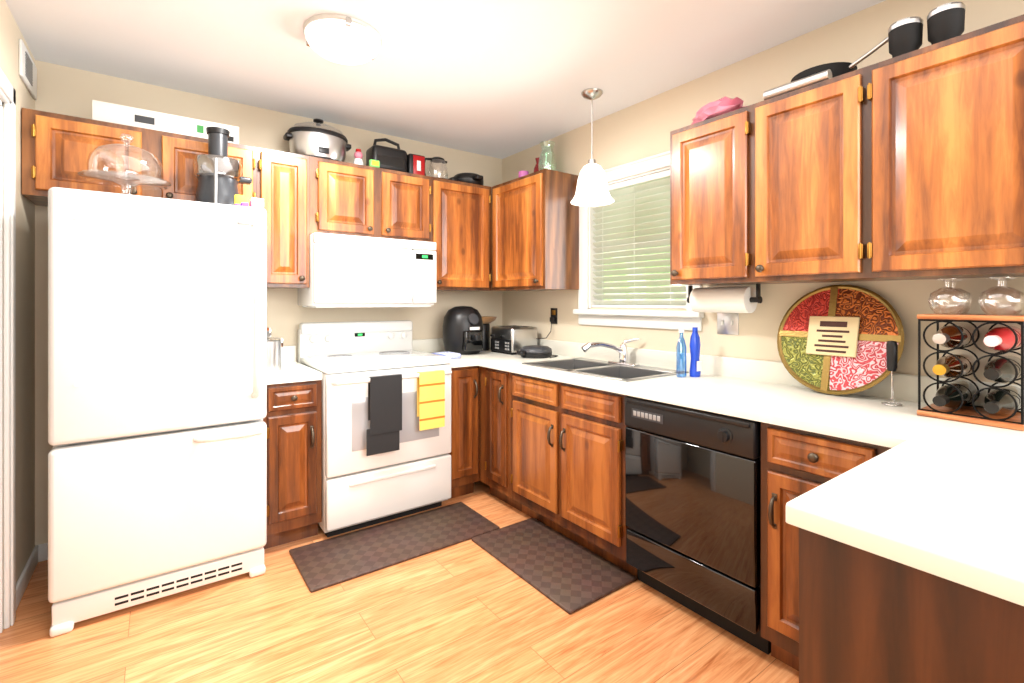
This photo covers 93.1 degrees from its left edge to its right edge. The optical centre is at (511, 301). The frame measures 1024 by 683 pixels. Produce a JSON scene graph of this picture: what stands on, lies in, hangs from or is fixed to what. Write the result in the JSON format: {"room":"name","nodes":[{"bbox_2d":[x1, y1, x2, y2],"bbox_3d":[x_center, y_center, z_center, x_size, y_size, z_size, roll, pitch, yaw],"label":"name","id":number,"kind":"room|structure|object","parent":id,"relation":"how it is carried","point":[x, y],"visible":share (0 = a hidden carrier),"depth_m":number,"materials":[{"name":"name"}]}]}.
{"room":"kitchen","nodes":[
{"label":"kitchen","id":0,"kind":"room"},
{"bbox_2d":[0,0,39,628],"bbox_3d":[-0.828,0.045,0.200,0.120,2.500,5.640,0,0,-36],"label":"wall","id":1,"kind":"structure","parent":0,"point":[27,213],"depth_m":2.24,"materials":[{"name":"beige paint"}]},
{"bbox_2d":[0,68,15,632],"bbox_3d":[-1.798,0.210,1.547,0.146,2.170,1.020,0,0,-36],"label":"door frame","id":2,"kind":"structure","parent":1,"relation":"attached to","point":[7,356],"depth_m":1.92,"materials":[{"name":"white"}]},
{"bbox_2d":[19,39,36,99],"bbox_3d":[-2.252,-1.075,2.261,0.016,0.160,0.330,0,0,-36],"label":"air vent","id":3,"kind":"object","parent":1,"relation":"in","point":[27,71],"visible":0.98,"depth_m":2.22,"materials":[{"name":"white"}]},
{"bbox_2d":[16,543,47,609],"bbox_3d":[-2.140,1.252,2.213,0.140,0.085,0.600,0,0,-36],"label":"baseboard","id":4,"kind":"structure","parent":1,"relation":"attached to","point":[39,553],"depth_m":2.26,"materials":[{"name":"white wood"}]},
{"bbox_2d":[40,61,499,543],"bbox_3d":[-1.272,0.045,3.295,2.820,2.500,0.120,0,0,-36],"label":"wall","id":5,"kind":"structure","parent":0,"point":[64,90],"depth_m":3.02,"materials":[{"name":"beige paint"}]},
{"bbox_2d":[22,108,256,206],"bbox_3d":[-1.883,-0.672,2.541,0.935,0.385,0.367,0,0,-36],"label":"upper cabinet","id":6,"kind":"object","parent":5,"relation":"attached to","point":[57,149],"visible":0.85,"depth_m":2.31,"materials":[{"name":"brown wood"}]},
{"bbox_2d":[92,100,238,143],"bbox_3d":[-1.766,-0.916,2.510,0.615,0.100,0.039,0,0,-36],"label":"carton","id":7,"kind":"object","parent":6,"relation":"on","point":[131,116],"visible":0.73,"depth_m":2.46,"materials":[{"name":"white cardboard"}]},
{"bbox_2d":[257,147,308,288],"bbox_3d":[-1.392,-0.475,2.900,0.279,0.780,0.367,0,0,-36],"label":"upper cabinet","id":8,"kind":"object","parent":5,"relation":"attached to","point":[283,185],"visible":0.62,"depth_m":2.78,"materials":[{"name":"brown wood"}]},
{"bbox_2d":[309,156,430,241],"bbox_3d":[-0.960,-0.635,3.216,0.789,0.460,0.367,0,0,-36],"label":"upper cabinet","id":9,"kind":"object","parent":5,"relation":"attached to","point":[345,198],"visible":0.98,"depth_m":3.06,"materials":[{"name":"brown wood"}]},
{"bbox_2d":[283,119,350,161],"bbox_3d":[-1.215,-1.006,3.048,0.394,0.280,0.282,0,0,-36],"label":"slow cooker","id":10,"kind":"object","parent":9,"relation":"on","point":[320,142],"visible":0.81,"depth_m":2.94,"materials":[{"name":"silver metal"}]},
{"bbox_2d":[353,149,363,164],"bbox_3d":[-0.997,-0.931,3.149,0.065,0.130,0.065,0,0,42],"label":"bottle","id":11,"kind":"object","parent":9,"relation":"on","point":[358,155],"depth_m":3.13,"materials":[{"name":"white plastic"}]},
{"bbox_2d":[298,232,436,307],"bbox_3d":[-0.932,-0.184,3.177,0.784,0.435,0.463,0,0,-36],"label":"microwave","id":12,"kind":"object","parent":9,"relation":"attached to","point":[353,271],"visible":1,"depth_m":2.98,"materials":[{"name":"white"}]},
{"bbox_2d":[369,159,379,167],"bbox_3d":[-0.888,-0.891,3.131,0.065,0.050,0.036,0,0,-36],"label":"box","id":13,"kind":"object","parent":9,"relation":"on","point":[373,163],"depth_m":3.11,"materials":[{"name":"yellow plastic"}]},
{"bbox_2d":[366,138,406,171],"bbox_3d":[-0.850,-0.989,3.292,0.247,0.246,0.162,0,0,-36],"label":"lunch bag","id":14,"kind":"object","parent":9,"relation":"on","point":[389,158],"visible":0.65,"depth_m":3.23,"materials":[{"name":"black fabric"}]},
{"bbox_2d":[407,153,424,174],"bbox_3d":[-0.697,-0.943,3.413,0.123,0.155,0.168,0,0,-36],"label":"canister","id":15,"kind":"object","parent":9,"relation":"on","point":[415,164],"visible":0.56,"depth_m":3.34,"materials":[{"name":"red plastic"}]},
{"bbox_2d":[430,177,491,290],"bbox_3d":[-0.436,-0.475,3.600,0.508,0.780,0.367,0,0,-36],"label":"upper cabinet","id":16,"kind":"object","parent":5,"relation":"attached to","point":[461,224],"visible":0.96,"depth_m":3.47,"materials":[{"name":"brown wood"}]},
{"bbox_2d":[425,157,447,178],"bbox_3d":[-0.563,-0.959,3.523,0.203,0.187,0.156,0,0,-36],"label":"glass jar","id":17,"kind":"object","parent":16,"relation":"on","point":[437,160],"visible":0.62,"depth_m":3.50,"materials":[{"name":"clear glass"}]},
{"bbox_2d":[448,173,483,184],"bbox_3d":[-0.335,-0.913,3.635,0.283,0.095,0.293,0,0,-36],"label":"iron","id":18,"kind":"object","parent":16,"relation":"on","point":[473,178],"visible":0.58,"depth_m":3.56,"materials":[{"name":"black plastic"}]},
{"bbox_2d":[0,481,798,682],"bbox_3d":[-0.231,1.325,0.637,4.560,0.060,5.640,0,0,-36],"label":"floor","id":19,"kind":"structure","parent":0,"point":[469,611],"depth_m":1.88,"materials":[{"name":"laminate"}]},
{"bbox_2d":[48,187,266,636],"bbox_3d":[-1.678,0.424,2.364,0.764,1.742,0.843,0,0,-36],"label":"fridge","id":20,"kind":"object","parent":19,"relation":"on","point":[157,393],"visible":1,"depth_m":2.05,"materials":[{"name":"white metal"}]},
{"bbox_2d":[77,134,171,194],"bbox_3d":[-1.737,-0.602,2.187,0.336,0.308,0.336,0,0,-36],"label":"cake stand","id":21,"kind":"object","parent":20,"relation":"on","point":[122,179],"visible":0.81,"depth_m":2.16,"materials":[{"name":"clear glass"}]},
{"bbox_2d":[193,127,251,204],"bbox_3d":[-1.466,-0.662,2.462,0.258,0.430,0.230,0,0,-36],"label":"juicer","id":22,"kind":"object","parent":20,"relation":"on","point":[217,172],"visible":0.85,"depth_m":2.39,"materials":[{"name":"grey metal"}]},
{"bbox_2d":[234,194,237,205],"bbox_3d":[-1.335,-0.485,2.378,0.047,0.075,0.037,0,0,-36],"label":"box","id":23,"kind":"object","parent":20,"relation":"on","point":[235,196],"depth_m":2.35,"materials":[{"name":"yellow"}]},
{"bbox_2d":[238,195,263,208],"bbox_3d":[-1.261,-0.475,2.355,0.096,0.055,0.052,0,0,-36],"label":"box","id":24,"kind":"object","parent":20,"relation":"on","point":[239,200],"depth_m":2.35,"materials":[{"name":"white cardboard"}]},
{"bbox_2d":[263,380,321,548],"bbox_3d":[-1.316,0.858,2.773,0.293,0.875,0.662,0,0,-36],"label":"base cabinet","id":25,"kind":"object","parent":19,"relation":"on","point":[292,419],"visible":0.79,"depth_m":2.54,"materials":[{"name":"brown wood"}]},
{"bbox_2d":[267,346,321,384],"bbox_3d":[-1.326,0.350,2.786,0.292,0.139,0.634,0,0,-36],"label":"countertop","id":26,"kind":"structure","parent":25,"relation":"on","point":[291,371],"depth_m":2.61,"materials":[{"name":"white laminate"}]},
{"bbox_2d":[267,334,282,371],"bbox_3d":[-1.335,0.286,2.679,0.113,0.187,0.113,0,0,9],"label":"canister","id":27,"kind":"object","parent":26,"relation":"on","point":[274,346],"depth_m":2.64,"materials":[{"name":"silver metal"}]},
{"bbox_2d":[298,320,451,537],"bbox_3d":[-0.856,0.714,3.045,0.763,1.162,0.724,0,0,-36],"label":"range","id":28,"kind":"object","parent":19,"relation":"on","point":[361,489],"visible":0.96,"depth_m":2.83,"materials":[{"name":"white metal"}]},
{"bbox_2d":[366,374,401,455],"bbox_3d":[-0.719,0.626,2.715,0.205,0.428,0.035,0,0,-36],"label":"towel","id":29,"kind":"object","parent":28,"relation":"hanging from","point":[384,409],"visible":0.94,"depth_m":2.70,"materials":[{"name":"black fabric"}]},
{"bbox_2d":[417,370,444,430],"bbox_3d":[-0.482,0.581,2.888,0.167,0.338,0.036,0,0,-36],"label":"towel","id":30,"kind":"object","parent":28,"relation":"hanging from","point":[430,399],"visible":0.94,"depth_m":2.87,"materials":[{"name":"yellow fabric"}]},
{"bbox_2d":[289,502,499,592],"bbox_3d":[-0.610,1.287,2.633,1.025,0.016,0.440,0,0,-36],"label":"floor mat","id":31,"kind":"object","parent":19,"relation":"on","point":[323,564],"visible":0.88,"depth_m":2.56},
{"bbox_2d":[448,366,479,498],"bbox_3d":[-0.477,0.858,3.387,0.246,0.875,0.662,0,0,-36],"label":"base cabinet","id":32,"kind":"object","parent":19,"relation":"on","point":[465,429],"visible":0.52,"depth_m":3.16,"materials":[{"name":"brown wood"}]},
{"bbox_2d":[412,338,474,367],"bbox_3d":[-0.504,0.350,3.381,0.197,0.139,0.643,0,0,-36],"label":"countertop","id":33,"kind":"structure","parent":32,"relation":"on","point":[423,345],"depth_m":3.62,"materials":[{"name":"white laminate"}]},
{"bbox_2d":[432,352,460,358],"bbox_3d":[-0.451,0.362,3.295,0.155,0.035,0.230,0,0,-36],"label":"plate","id":34,"kind":"object","parent":33,"relation":"on","point":[452,355],"visible":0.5,"depth_m":3.23,"materials":[{"name":"white ceramic"}]},
{"bbox_2d":[480,366,521,511],"bbox_3d":[0.115,0.858,3.255,0.662,0.875,0.358,0,0,-36],"label":"base cabinet","id":35,"kind":"object","parent":19,"relation":"on","point":[495,430],"visible":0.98,"depth_m":3.06,"materials":[{"name":"brown wood"}]},
{"bbox_2d":[472,518,636,613],"bbox_3d":[0.182,1.287,2.444,0.430,0.016,0.780,0,0,-36],"label":"floor mat","id":36,"kind":"object","parent":19,"relation":"on","point":[566,574],"visible":0.98,"depth_m":2.36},
{"bbox_2d":[511,373,637,577],"bbox_3d":[0.484,0.858,2.751,0.662,0.875,0.888,0,0,-36],"label":"base cabinet","id":37,"kind":"object","parent":19,"relation":"on","point":[568,463],"visible":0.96,"depth_m":2.50,"materials":[{"name":"brown wood"}]},
{"bbox_2d":[475,336,1023,451],"bbox_3d":[0.714,0.350,2.442,0.659,0.139,3.598,0,0,-36],"label":"countertop","id":38,"kind":"structure","parent":37,"relation":"on","point":[756,390],"depth_m":1.92,"materials":[{"name":"white laminate"}]},
{"bbox_2d":[443,306,482,354],"bbox_3d":[-0.342,0.204,3.566,0.304,0.350,0.359,0,0,-36],"label":"air fryer","id":39,"kind":"object","parent":38,"relation":"on","point":[462,330],"visible":0.98,"depth_m":3.47,"materials":[{"name":"black plastic"}]},
{"bbox_2d":[481,316,496,350],"bbox_3d":[-0.233,0.248,3.832,0.230,0.262,0.230,0,0,-36],"label":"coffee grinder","id":40,"kind":"object","parent":38,"relation":"on","point":[486,320],"visible":0.5,"depth_m":3.78,"materials":[{"name":"black plastic"}]},
{"bbox_2d":[490,325,536,354],"bbox_3d":[0.010,0.281,3.651,0.261,0.196,0.280,0,0,-36],"label":"toaster","id":41,"kind":"object","parent":38,"relation":"on","point":[512,339],"visible":1,"depth_m":3.55,"materials":[{"name":"silver metal"}]},
{"bbox_2d":[517,345,557,357],"bbox_3d":[0.163,0.340,3.344,0.283,0.078,0.240,0,0,-36],"label":"grill","id":42,"kind":"object","parent":38,"relation":"on","point":[535,351],"visible":1,"depth_m":3.27,"materials":[{"name":"black plastic"}]},
{"bbox_2d":[522,358,688,381],"bbox_3d":[0.505,0.459,2.786,0.505,0.172,0.820,0,0,-36],"label":"sink","id":43,"kind":"object","parent":38,"relation":"in","point":[599,368],"visible":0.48,"depth_m":2.81,"materials":[{"name":"silver metal"}]},
{"bbox_2d":[581,338,639,365],"bbox_3d":[0.587,0.294,2.850,0.318,0.159,0.208,0,0,-36],"label":"faucet","id":44,"kind":"object","parent":38,"relation":"on","point":[623,353],"visible":1,"depth_m":2.88,"materials":[{"name":"silver metal"}]},
{"bbox_2d":[676,327,701,376],"bbox_3d":[0.900,0.254,2.468,0.131,0.250,0.081,0,0,-36],"label":"soap bottles","id":45,"kind":"object","parent":38,"relation":"on","point":[695,364],"visible":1,"depth_m":2.45,"materials":[{"name":"blue plastic"}]},
{"bbox_2d":[777,284,904,394],"bbox_3d":[1.339,0.151,2.009,0.122,0.449,0.462,0,0,-36],"label":"plate","id":46,"kind":"object","parent":38,"relation":"on","point":[832,339],"visible":0.94,"depth_m":1.99,"materials":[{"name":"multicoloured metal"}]},
{"bbox_2d":[881,341,902,406],"bbox_3d":[1.400,0.260,1.787,0.064,0.236,0.064,0,0,-36],"label":"milk frother","id":47,"kind":"object","parent":38,"relation":"on","point":[892,355],"visible":1,"depth_m":1.78,"materials":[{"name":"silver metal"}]},
{"bbox_2d":[917,313,1023,430],"bbox_3d":[1.522,0.210,1.591,0.235,0.338,0.250,0,0,-36],"label":"wine rack","id":48,"kind":"object","parent":38,"relation":"on","point":[973,413],"visible":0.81,"depth_m":1.54,"materials":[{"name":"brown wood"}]},
{"bbox_2d":[932,353,963,387],"bbox_3d":[1.487,0.218,1.640,0.302,0.076,0.076,0,0,-36],"label":"wine bottle","id":49,"kind":"object","parent":48,"relation":"in","point":[948,366],"depth_m":1.59,"materials":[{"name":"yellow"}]},
{"bbox_2d":[932,384,963,407],"bbox_3d":[1.487,0.318,1.640,0.302,0.076,0.076,0,0,-36],"label":"wine bottle","id":50,"kind":"object","parent":48,"relation":"in","point":[946,395],"depth_m":1.59,"materials":[{"name":"black glass"}]},
{"bbox_2d":[932,324,963,347],"bbox_3d":[1.487,0.118,1.640,0.302,0.076,0.076,0,0,-36],"label":"wine bottle","id":51,"kind":"object","parent":48,"relation":"in","point":[947,336],"depth_m":1.59,"materials":[{"name":"black glass"}]},
{"bbox_2d":[928,278,970,313],"bbox_3d":[1.484,-0.018,1.642,0.205,0.117,0.100,0,0,-39],"label":"snifter","id":52,"kind":"object","parent":48,"relation":"on","point":[966,298],"depth_m":1.63,"materials":[{"name":"clear glass"}]},
{"bbox_2d":[964,356,1020,391],"bbox_3d":[1.558,0.218,1.543,0.302,0.076,0.076,0,0,-36],"label":"wine bottle","id":53,"kind":"object","parent":48,"relation":"in","point":[1000,370],"depth_m":1.52,"materials":[{"name":"black"}]},
{"bbox_2d":[964,325,1020,355],"bbox_3d":[1.558,0.118,1.543,0.302,0.076,0.076,0,0,-36],"label":"wine bottle","id":54,"kind":"object","parent":48,"relation":"in","point":[998,338],"depth_m":1.51,"materials":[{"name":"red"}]},
{"bbox_2d":[964,388,1020,414],"bbox_3d":[1.558,0.318,1.543,0.302,0.076,0.076,0,0,-36],"label":"wine bottle","id":55,"kind":"object","parent":48,"relation":"in","point":[1001,403],"depth_m":1.50,"materials":[{"name":"black"}]},
{"bbox_2d":[971,277,1023,314],"bbox_3d":[1.557,-0.018,1.539,0.200,0.117,0.100,0,0,-39],"label":"snifter","id":56,"kind":"object","parent":48,"relation":"on","point":[1002,279],"depth_m":1.53,"materials":[{"name":"clear glass"}]},
{"bbox_2d":[625,396,770,654],"bbox_3d":[0.931,0.859,2.145,0.655,0.873,0.600,0,0,-36],"label":"dishwasher","id":57,"kind":"object","parent":19,"relation":"on","point":[693,505],"visible":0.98,"depth_m":1.91,"materials":[{"name":"black metal"}]},
{"bbox_2d":[761,422,890,670],"bbox_3d":[1.242,0.858,1.715,0.662,0.875,0.445,0,0,-36],"label":"base cabinet","id":58,"kind":"object","parent":19,"relation":"on","point":[795,463],"visible":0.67,"depth_m":1.65,"materials":[{"name":"brown wood"}]},
{"bbox_2d":[799,528,1023,682],"bbox_3d":[1.286,0.858,1.071,1.356,0.875,0.640,0,0,-36],"label":"base cabinet","id":59,"kind":"object","parent":19,"relation":"on","point":[866,616],"visible":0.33,"depth_m":0.81,"materials":[{"name":"brown wood"}]},
{"bbox_2d":[786,432,1023,605],"bbox_3d":[1.011,0.400,0.864,0.725,0.040,0.699,0,0,-36],"label":"countertop","id":60,"kind":"structure","parent":59,"relation":"on","point":[943,498],"depth_m":0.89,"materials":[{"name":"white laminate"}]},
{"bbox_2d":[5,0,885,158],"bbox_3d":[-0.231,-1.235,0.637,4.560,0.060,5.640,0,0,-36],"label":"ceiling","id":61,"kind":"structure","parent":0,"point":[501,79],"depth_m":2.34,"materials":[{"name":"white paint"}]},
{"bbox_2d":[303,14,381,64],"bbox_3d":[-0.762,-1.155,2.193,0.336,0.099,0.336,0,0,-36],"label":"lamp fixture","id":62,"kind":"object","parent":61,"relation":"attached to","point":[342,39],"visible":1,"depth_m":2.10,"materials":[{"name":"white glass"}]},
{"bbox_2d":[570,88,613,206],"bbox_3d":[0.461,-0.889,2.791,0.248,0.632,0.248,0,0,-36],"label":"pendant lamp","id":63,"kind":"object","parent":61,"relation":"hanging from","point":[592,188],"visible":1,"depth_m":2.74,"materials":[{"name":"white glass"}]},
{"bbox_2d":[500,0,1023,384],"bbox_3d":[1.561,0.045,1.948,0.120,2.500,5.640,0,0,-36],"label":"wall","id":64,"kind":"structure","parent":0,"point":[640,130],"depth_m":2.36,"materials":[{"name":"beige paint"}]},
{"bbox_2d":[492,169,578,290],"bbox_3d":[0.139,-0.475,3.471,0.367,0.780,0.620,0,0,-36],"label":"upper cabinet","id":65,"kind":"object","parent":64,"relation":"attached to","point":[535,231],"visible":0.96,"depth_m":3.27,"materials":[{"name":"brown wood"}]},
{"bbox_2d":[518,141,556,177],"bbox_3d":[0.157,-0.993,3.496,0.227,0.255,0.359,0,0,-36],"label":"vases","id":66,"kind":"object","parent":65,"relation":"on","point":[539,165],"visible":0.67,"depth_m":3.41,"materials":[{"name":"green glass"}]},
{"bbox_2d":[536,308,556,338],"bbox_3d":[0.230,0.161,3.577,0.102,0.233,0.201,0,0,-36],"label":"outlet","id":67,"kind":"object","parent":64,"relation":"attached to","point":[553,318],"visible":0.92,"depth_m":3.54,"materials":[{"name":"black plastic"}]},
{"bbox_2d":[573,151,703,330],"bbox_3d":[0.767,-0.350,2.984,0.173,1.010,0.960,0,0,-36],"label":"window","id":68,"kind":"structure","parent":64,"relation":"in","point":[689,318],"depth_m":3.02,"materials":[{"name":"white"}]},
{"bbox_2d":[592,169,685,308],"bbox_3d":[0.769,-0.359,2.986,0.052,0.795,0.728,0,0,-36],"label":"window blinds","id":69,"kind":"object","parent":68,"relation":"attached to","point":[638,204],"visible":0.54,"depth_m":2.99,"materials":[{"name":"white plastic"}]},
{"bbox_2d":[670,105,749,285],"bbox_3d":[1.015,-0.460,2.300,0.338,0.750,0.407,0,0,-36],"label":"upper cabinet","id":70,"kind":"object","parent":64,"relation":"attached to","point":[710,158],"depth_m":2.18,"materials":[{"name":"brown wood"}]},
{"bbox_2d":[691,96,745,124],"bbox_3d":[0.987,-0.894,2.295,0.200,0.100,0.298,0,0,-36],"label":"bag","id":71,"kind":"object","parent":70,"relation":"on","point":[723,105],"visible":0.46,"depth_m":2.23,"materials":[{"name":"pink plastic"}]},
{"bbox_2d":[687,284,761,312],"bbox_3d":[1.024,-0.016,2.360,0.124,0.136,0.372,0,0,-36],"label":"paper towel holder","id":72,"kind":"object","parent":70,"relation":"attached to","point":[730,299],"visible":1,"depth_m":2.30,"materials":[{"name":"white paper"}]},
{"bbox_2d":[717,313,738,334],"bbox_3d":[1.097,0.105,2.470,0.012,0.120,0.114,0,0,-36],"label":"switch plate","id":73,"kind":"object","parent":64,"relation":"attached to","point":[727,323],"visible":0.83,"depth_m":2.46,"materials":[{"name":"silver metal"}]},
{"bbox_2d":[750,65,869,284],"bbox_3d":[1.256,-0.460,1.970,0.338,0.750,0.410,0,0,-36],"label":"upper cabinet","id":74,"kind":"object","parent":64,"relation":"attached to","point":[810,145],"depth_m":1.85,"materials":[{"name":"brown wood"}]},
{"bbox_2d":[763,37,887,99],"bbox_3d":[1.275,-0.907,1.938,0.282,0.142,0.399,0,0,-36],"label":"frying pan","id":75,"kind":"object","parent":74,"relation":"on","point":[813,75],"visible":0.42,"depth_m":1.88,"materials":[{"name":"black metal"}]},
{"bbox_2d":[870,14,1023,280],"bbox_3d":[1.519,-0.460,1.611,0.338,0.750,0.480,0,0,-36],"label":"upper cabinet","id":76,"kind":"object","parent":64,"relation":"attached to","point":[908,166],"depth_m":1.53,"materials":[{"name":"brown wood"}]},
{"bbox_2d":[888,2,965,57],"bbox_3d":[1.394,-0.899,1.637,0.096,0.127,0.201,0,0,-40],"label":"tumblers","id":77,"kind":"object","parent":76,"relation":"on","point":[946,21],"visible":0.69,"depth_m":1.61,"materials":[{"name":"black plastic"}]},
{"label":"outside","id":78,"kind":"structure","parent":0,"visible":0},
{"bbox_2d":[604,227,685,299],"bbox_3d":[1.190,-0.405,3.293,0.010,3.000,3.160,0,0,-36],"label":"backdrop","id":79,"kind":"structure","parent":78,"point":[641,280],"depth_m":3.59,"materials":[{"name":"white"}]}
]}

